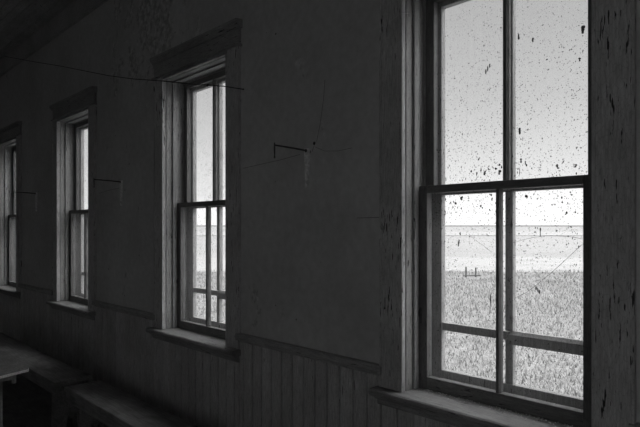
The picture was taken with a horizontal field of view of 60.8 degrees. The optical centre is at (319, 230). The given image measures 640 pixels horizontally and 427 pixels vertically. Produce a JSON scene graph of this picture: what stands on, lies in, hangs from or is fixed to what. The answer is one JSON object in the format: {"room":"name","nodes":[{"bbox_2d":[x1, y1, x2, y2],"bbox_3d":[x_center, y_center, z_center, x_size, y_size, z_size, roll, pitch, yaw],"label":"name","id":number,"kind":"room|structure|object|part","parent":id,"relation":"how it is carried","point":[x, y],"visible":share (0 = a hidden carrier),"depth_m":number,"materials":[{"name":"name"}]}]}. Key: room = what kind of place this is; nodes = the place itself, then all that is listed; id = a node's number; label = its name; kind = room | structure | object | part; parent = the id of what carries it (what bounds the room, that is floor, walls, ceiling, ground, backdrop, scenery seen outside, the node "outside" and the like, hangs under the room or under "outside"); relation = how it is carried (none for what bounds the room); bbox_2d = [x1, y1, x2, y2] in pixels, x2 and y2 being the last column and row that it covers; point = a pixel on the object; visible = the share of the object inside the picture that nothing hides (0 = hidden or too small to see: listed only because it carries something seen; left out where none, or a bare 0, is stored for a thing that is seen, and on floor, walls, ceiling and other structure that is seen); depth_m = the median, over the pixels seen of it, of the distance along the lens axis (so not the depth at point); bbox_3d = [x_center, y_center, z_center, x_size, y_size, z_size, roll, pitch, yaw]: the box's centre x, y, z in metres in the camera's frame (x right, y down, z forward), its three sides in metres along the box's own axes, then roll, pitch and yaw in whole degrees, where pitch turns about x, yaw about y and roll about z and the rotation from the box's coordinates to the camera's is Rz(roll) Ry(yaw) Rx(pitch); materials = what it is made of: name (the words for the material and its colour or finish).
{"room":"classroom","nodes":[
{"label":"classroom","id":0,"kind":"room"},
{"bbox_2d":[0,0,74,59],"bbox_3d":[-2.374,-2.260,0.579,7.400,0.300,13.950,0,0,-44],"label":"ceiling","id":1,"kind":"structure","parent":0,"point":[19,19],"depth_m":5.40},
{"bbox_2d":[5,56,243,89],"bbox_3d":[-2.128,-1.449,4.827,0.049,1.287,4.786,0,0,-44],"label":"wire","id":2,"kind":"object","parent":1,"relation":"hanging from","point":[207,85],"visible":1,"depth_m":3.83,"materials":[{"name":"black metal"}]},
{"bbox_2d":[3,374,98,426],"bbox_3d":[-2.374,1.700,0.579,6.400,0.200,12.950,0,0,-44],"label":"floor","id":3,"kind":"structure","parent":0,"point":[26,403],"depth_m":4.97,"materials":[{"name":"black wood"}]},
{"bbox_2d":[0,350,28,426],"bbox_3d":[-2.588,1.225,3.766,0.598,0.750,2.038,0,0,-44],"label":"table","id":4,"kind":"object","parent":3,"relation":"on","point":[10,367],"visible":1,"depth_m":3.41,"materials":[{"name":"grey wood"}]},
{"bbox_3d":[-2.025,1.255,3.421,0.048,0.690,0.048,0,0,-44],"label":"leg","id":5,"kind":"part","parent":4,"relation":"part of","materials":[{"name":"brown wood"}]},
{"bbox_2d":[0,332,91,426],"bbox_3d":[-2.793,1.365,5.083,0.282,0.470,2.630,0,0,-44],"label":"bench","id":6,"kind":"object","parent":3,"relation":"on","point":[46,371],"visible":0.8,"depth_m":4.30,"materials":[{"name":"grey wood"}]},
{"bbox_3d":[-2.793,1.148,5.083,0.282,0.036,2.630,0,0,-44],"label":"seat","id":7,"kind":"part","parent":6,"relation":"part of","materials":[{"name":"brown wood"}]},
{"bbox_3d":[-1.935,1.383,4.208,0.234,0.434,0.120,0,0,-44],"label":"leg","id":8,"kind":"part","parent":6,"relation":"part of","materials":[{"name":"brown wood"}]},
{"bbox_2d":[64,380,197,426],"bbox_3d":[-0.921,1.380,3.235,0.275,0.440,2.510,0,0,-44],"label":"bench","id":9,"kind":"object","parent":3,"relation":"on","point":[100,403],"visible":1,"depth_m":3.63,"materials":[{"name":"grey wood"}]},
{"bbox_3d":[-1.640,1.398,3.969,0.227,0.404,0.036,0,0,-44],"label":"leg","id":10,"kind":"part","parent":9,"relation":"part of","materials":[{"name":"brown wood"}]},
{"bbox_2d":[0,0,639,422],"bbox_3d":[-0.018,0.095,2.888,0.203,4.410,13.350,0,0,-44],"label":"wall","id":11,"kind":"structure","parent":0,"point":[310,255],"depth_m":3.03,"materials":[{"name":"paint"}]},
{"bbox_2d":[0,121,21,298],"bbox_3d":[-3.655,-0.230,6.613,0.380,2.010,1.057,0,0,-44],"label":"window","id":12,"kind":"structure","parent":11,"relation":"in","point":[10,135],"depth_m":6.83,"materials":[{"name":"paint"}]},
{"bbox_3d":[-3.743,-1.125,6.529,0.023,0.134,1.021,0,0,-44],"label":"head casing","id":13,"kind":"part","parent":12,"relation":"part of","materials":[{"name":"paint"}]},
{"bbox_3d":[-3.663,0.673,6.623,0.037,0.062,0.653,0,0,-44],"label":"rail","id":14,"kind":"part","parent":12,"relation":"part of","materials":[{"name":"paint"}]},
{"bbox_3d":[-3.431,-0.191,6.209,0.026,1.774,0.126,0,0,-44],"label":"casing","id":15,"kind":"part","parent":12,"relation":"part of","materials":[{"name":"paint"}]},
{"bbox_2d":[13,192,36,210],"bbox_3d":[-3.094,-0.304,5.721,0.226,0.207,0.034,0,0,-44],"label":"wall bracket","id":16,"kind":"object","parent":11,"relation":"attached to","point":[35,193],"visible":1,"depth_m":5.79,"materials":[{"name":"metal"}]},
{"bbox_2d":[0,0,107,76],"bbox_3d":[-0.098,-2.008,2.810,0.025,0.205,12.950,0,0,-44],"label":"trim","id":17,"kind":"structure","parent":11,"relation":"attached to","point":[77,10],"depth_m":5.46,"materials":[{"name":"black wood"}]},
{"bbox_2d":[18,86,96,319],"bbox_3d":[-2.568,-0.230,5.505,0.380,2.010,2.116,0,0,-44],"label":"window","id":18,"kind":"structure","parent":11,"relation":"in","point":[76,113],"depth_m":5.34,"materials":[{"name":"paint"}]},
{"bbox_3d":[-2.600,-0.191,5.361,0.026,1.774,0.126,0,0,-44],"label":"casing","id":19,"kind":"part","parent":18,"relation":"part of","materials":[{"name":"paint"}]},
{"bbox_3d":[-2.285,-1.125,5.043,0.023,0.134,1.021,0,0,-44],"label":"head casing","id":20,"kind":"part","parent":18,"relation":"part of","materials":[{"name":"paint"}]},
{"bbox_3d":[-2.206,-0.178,5.136,0.037,0.033,0.653,0,0,-44],"label":"rail","id":21,"kind":"part","parent":18,"relation":"part of","materials":[{"name":"paint"}]},
{"bbox_3d":[-2.206,0.673,5.136,0.037,0.062,0.653,0,0,-44],"label":"rail","id":22,"kind":"part","parent":18,"relation":"part of","materials":[{"name":"paint"}]},
{"bbox_3d":[-2.203,0.240,5.139,0.001,0.804,0.655,0,0,-44],"label":"glass pane","id":23,"kind":"part","parent":18,"relation":"part of","materials":[{"name":"clear glass"}]},
{"bbox_3d":[-2.172,-1.035,5.168,0.031,0.042,0.649,0,0,-44],"label":"rail","id":24,"kind":"part","parent":18,"relation":"part of","materials":[{"name":"paint"}]},
{"bbox_3d":[-1.973,-0.191,4.722,0.026,1.774,0.126,0,0,-44],"label":"casing","id":25,"kind":"part","parent":18,"relation":"part of","materials":[{"name":"paint"}]},
{"bbox_2d":[93,179,122,205],"bbox_3d":[-1.655,-0.298,4.255,0.226,0.207,0.034,0,0,-44],"label":"wall bracket","id":26,"kind":"object","parent":11,"relation":"attached to","point":[120,181],"visible":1,"depth_m":4.32,"materials":[{"name":"metal"}]},
{"bbox_2d":[92,18,242,362],"bbox_3d":[-1.110,-0.230,4.018,0.380,2.010,2.116,0,0,-44],"label":"window","id":27,"kind":"structure","parent":11,"relation":"in","point":[212,57],"depth_m":3.74,"materials":[{"name":"paint"}]},
{"bbox_3d":[-1.142,-0.191,3.875,0.026,1.774,0.126,0,0,-44],"label":"casing","id":28,"kind":"part","parent":27,"relation":"part of","materials":[{"name":"paint"}]},
{"bbox_3d":[-0.828,-1.125,3.556,0.023,0.134,1.021,0,0,-44],"label":"head casing","id":29,"kind":"part","parent":27,"relation":"part of","materials":[{"name":"paint"}]},
{"bbox_3d":[-0.748,-0.178,3.649,0.037,0.033,0.653,0,0,-44],"label":"rail","id":30,"kind":"part","parent":27,"relation":"part of","materials":[{"name":"paint"}]},
{"bbox_3d":[-0.748,0.673,3.649,0.037,0.062,0.653,0,0,-44],"label":"rail","id":31,"kind":"part","parent":27,"relation":"part of","materials":[{"name":"paint"}]},
{"bbox_3d":[-0.745,0.240,3.652,0.001,0.804,0.655,0,0,-44],"label":"glass pane","id":32,"kind":"part","parent":27,"relation":"part of","materials":[{"name":"clear glass"}]},
{"bbox_3d":[-0.715,-1.035,3.681,0.031,0.042,0.649,0,0,-44],"label":"rail","id":33,"kind":"part","parent":27,"relation":"part of","materials":[{"name":"paint"}]},
{"bbox_3d":[-0.712,-0.606,3.684,0.001,0.816,0.651,0,0,-44],"label":"glass pane","id":34,"kind":"part","parent":27,"relation":"part of","materials":[{"name":"clear glass"}]},
{"bbox_3d":[-0.678,-1.030,3.703,0.032,0.065,0.643,0,0,-44],"label":"rail","id":35,"kind":"part","parent":27,"relation":"part of","materials":[{"name":"paint"}]},
{"bbox_3d":[-0.678,-0.177,3.703,0.032,0.041,0.643,0,0,-44],"label":"rail","id":36,"kind":"part","parent":27,"relation":"part of","materials":[{"name":"paint"}]},
{"bbox_3d":[-0.678,0.667,3.703,0.032,0.087,0.643,0,0,-44],"label":"rail","id":37,"kind":"part","parent":27,"relation":"part of","materials":[{"name":"paint"}]},
{"bbox_3d":[-0.675,-0.598,3.706,0.001,0.799,0.645,0,0,-44],"label":"glass pane","id":38,"kind":"part","parent":27,"relation":"part of","materials":[{"name":"clear glass"}]},
{"bbox_3d":[-0.515,-0.191,3.236,0.026,1.774,0.126,0,0,-44],"label":"casing","id":39,"kind":"part","parent":27,"relation":"part of","materials":[{"name":"paint"}]},
{"bbox_2d":[0,288,455,426],"bbox_3d":[-0.095,1.119,2.813,0.017,0.962,12.950,0,0,-44],"label":"wainscot","id":40,"kind":"structure","parent":11,"relation":"attached to","point":[266,387],"depth_m":3.45,"materials":[{"name":"paint"}]},
{"bbox_2d":[274,142,309,187],"bbox_3d":[-0.142,-0.320,2.711,0.226,0.207,0.034,0,0,-44],"label":"wall bracket","id":41,"kind":"object","parent":11,"relation":"attached to","point":[306,150],"visible":1,"depth_m":2.78,"materials":[{"name":"metal"}]},
{"bbox_3d":[-0.141,-0.408,2.713,0.220,0.015,0.010,0,0,-44],"label":"rod","id":42,"kind":"part","parent":41,"relation":"part of","materials":[{"name":"metal"}]},
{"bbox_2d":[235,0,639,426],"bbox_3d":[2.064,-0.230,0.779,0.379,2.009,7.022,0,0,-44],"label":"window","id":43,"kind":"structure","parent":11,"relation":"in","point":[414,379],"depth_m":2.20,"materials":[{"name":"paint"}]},
{"bbox_3d":[0.316,-0.191,2.388,0.026,1.774,0.126,0,0,-44],"label":"casing","id":44,"kind":"part","parent":43,"relation":"part of","materials":[{"name":"paint"}]},
{"bbox_3d":[0.779,-1.030,2.216,0.032,0.065,0.643,0,0,-44],"label":"rail","id":45,"kind":"part","parent":43,"relation":"part of","materials":[{"name":"paint"}]},
{"bbox_3d":[0.709,-0.178,2.163,0.037,0.033,0.653,0,0,-44],"label":"rail","id":46,"kind":"part","parent":43,"relation":"part of","materials":[{"name":"paint"}]},
{"bbox_3d":[0.709,0.673,2.163,0.037,0.062,0.653,0,0,-44],"label":"rail","id":47,"kind":"part","parent":43,"relation":"part of","materials":[{"name":"paint"}]},
{"bbox_3d":[0.713,0.240,2.166,0.001,0.804,0.655,0,0,-44],"label":"glass pane","id":48,"kind":"part","parent":43,"relation":"part of","materials":[{"name":"clear glass"}]},
{"bbox_3d":[0.746,-0.606,2.197,0.001,0.816,0.651,0,0,-44],"label":"glass pane","id":49,"kind":"part","parent":43,"relation":"part of","materials":[{"name":"clear glass"}]},
{"bbox_3d":[0.779,-0.177,2.216,0.032,0.041,0.643,0,0,-44],"label":"rail","id":50,"kind":"part","parent":43,"relation":"part of","materials":[{"name":"paint"}]},
{"bbox_3d":[0.779,0.667,2.216,0.032,0.087,0.643,0,0,-44],"label":"rail","id":51,"kind":"part","parent":43,"relation":"part of","materials":[{"name":"paint"}]},
{"bbox_3d":[0.783,0.234,2.219,0.001,0.781,0.645,0,0,-44],"label":"glass pane","id":52,"kind":"part","parent":43,"relation":"part of","materials":[{"name":"clear glass"}]},
{"bbox_3d":[0.783,-0.598,2.219,0.001,0.799,0.645,0,0,-44],"label":"glass pane","id":53,"kind":"part","parent":43,"relation":"part of","materials":[{"name":"clear glass"}]},
{"bbox_3d":[0.942,-0.191,1.749,0.026,1.774,0.126,0,0,-44],"label":"casing","id":54,"kind":"part","parent":43,"relation":"part of","materials":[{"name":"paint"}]},
{"label":"outside","id":55,"kind":"structure","parent":0,"visible":0},
{"bbox_2d":[197,257,582,272],"bbox_3d":[-0.004,2.350,38.294,115.907,0.100,114.050,0,0,-44],"label":"field","id":56,"kind":"structure","parent":55,"point":[479,262],"depth_m":36.59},
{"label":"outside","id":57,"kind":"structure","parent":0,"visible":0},
{"bbox_2d":[197,235,582,235],"bbox_3d":[0.000,2.350,232.500,569.963,0.100,559.372,0,0,-44],"label":"track","id":58,"kind":"object","parent":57,"point":[197,235],"visible":0.18,"depth_m":238.72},
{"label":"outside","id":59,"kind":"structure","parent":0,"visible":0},
{"bbox_2d":[197,269,582,397],"bbox_3d":[26.356,2.510,25.840,590.000,0.380,520.000,0,0,-44],"label":"ground","id":60,"kind":"structure","parent":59,"point":[485,357],"depth_m":14.01,"materials":[{"name":"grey plant"}]},
{"bbox_2d":[463,267,480,276],"bbox_3d":[7.512,2.100,26.955,1.040,0.600,0.085,0,0,-21],"label":"stakes","id":61,"kind":"object","parent":60,"relation":"on","point":[465,275],"visible":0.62,"depth_m":26.93,"materials":[{"name":"grey wood"}]},
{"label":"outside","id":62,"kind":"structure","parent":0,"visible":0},
{"bbox_2d":[197,226,582,231],"bbox_3d":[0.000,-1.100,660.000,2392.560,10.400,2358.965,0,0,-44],"label":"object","id":63,"kind":"structure","parent":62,"point":[213,228],"depth_m":620.71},
{"bbox_2d":[197,225,582,225],"bbox_3d":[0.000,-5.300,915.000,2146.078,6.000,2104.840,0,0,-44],"label":"scrub","id":64,"kind":"object","parent":63,"relation":"on","point":[197,225],"visible":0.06,"depth_m":926.58,"materials":[{"name":"grey plant"}]},
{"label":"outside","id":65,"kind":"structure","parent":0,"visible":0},
{"bbox_2d":[197,236,582,256],"bbox_3d":[0.000,2.350,130.500,609.593,0.100,602.328,0,0,-44],"label":"open field","id":66,"kind":"structure","parent":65,"point":[553,251],"depth_m":77.12,"materials":[{"name":"grey plant"}]},
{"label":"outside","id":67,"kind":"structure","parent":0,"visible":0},
{"bbox_2d":[197,232,582,234],"bbox_3d":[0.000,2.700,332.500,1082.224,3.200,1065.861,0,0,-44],"label":"field","id":68,"kind":"structure","parent":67,"point":[198,233],"depth_m":310.44,"materials":[{"name":"grey plant"}]}
]}

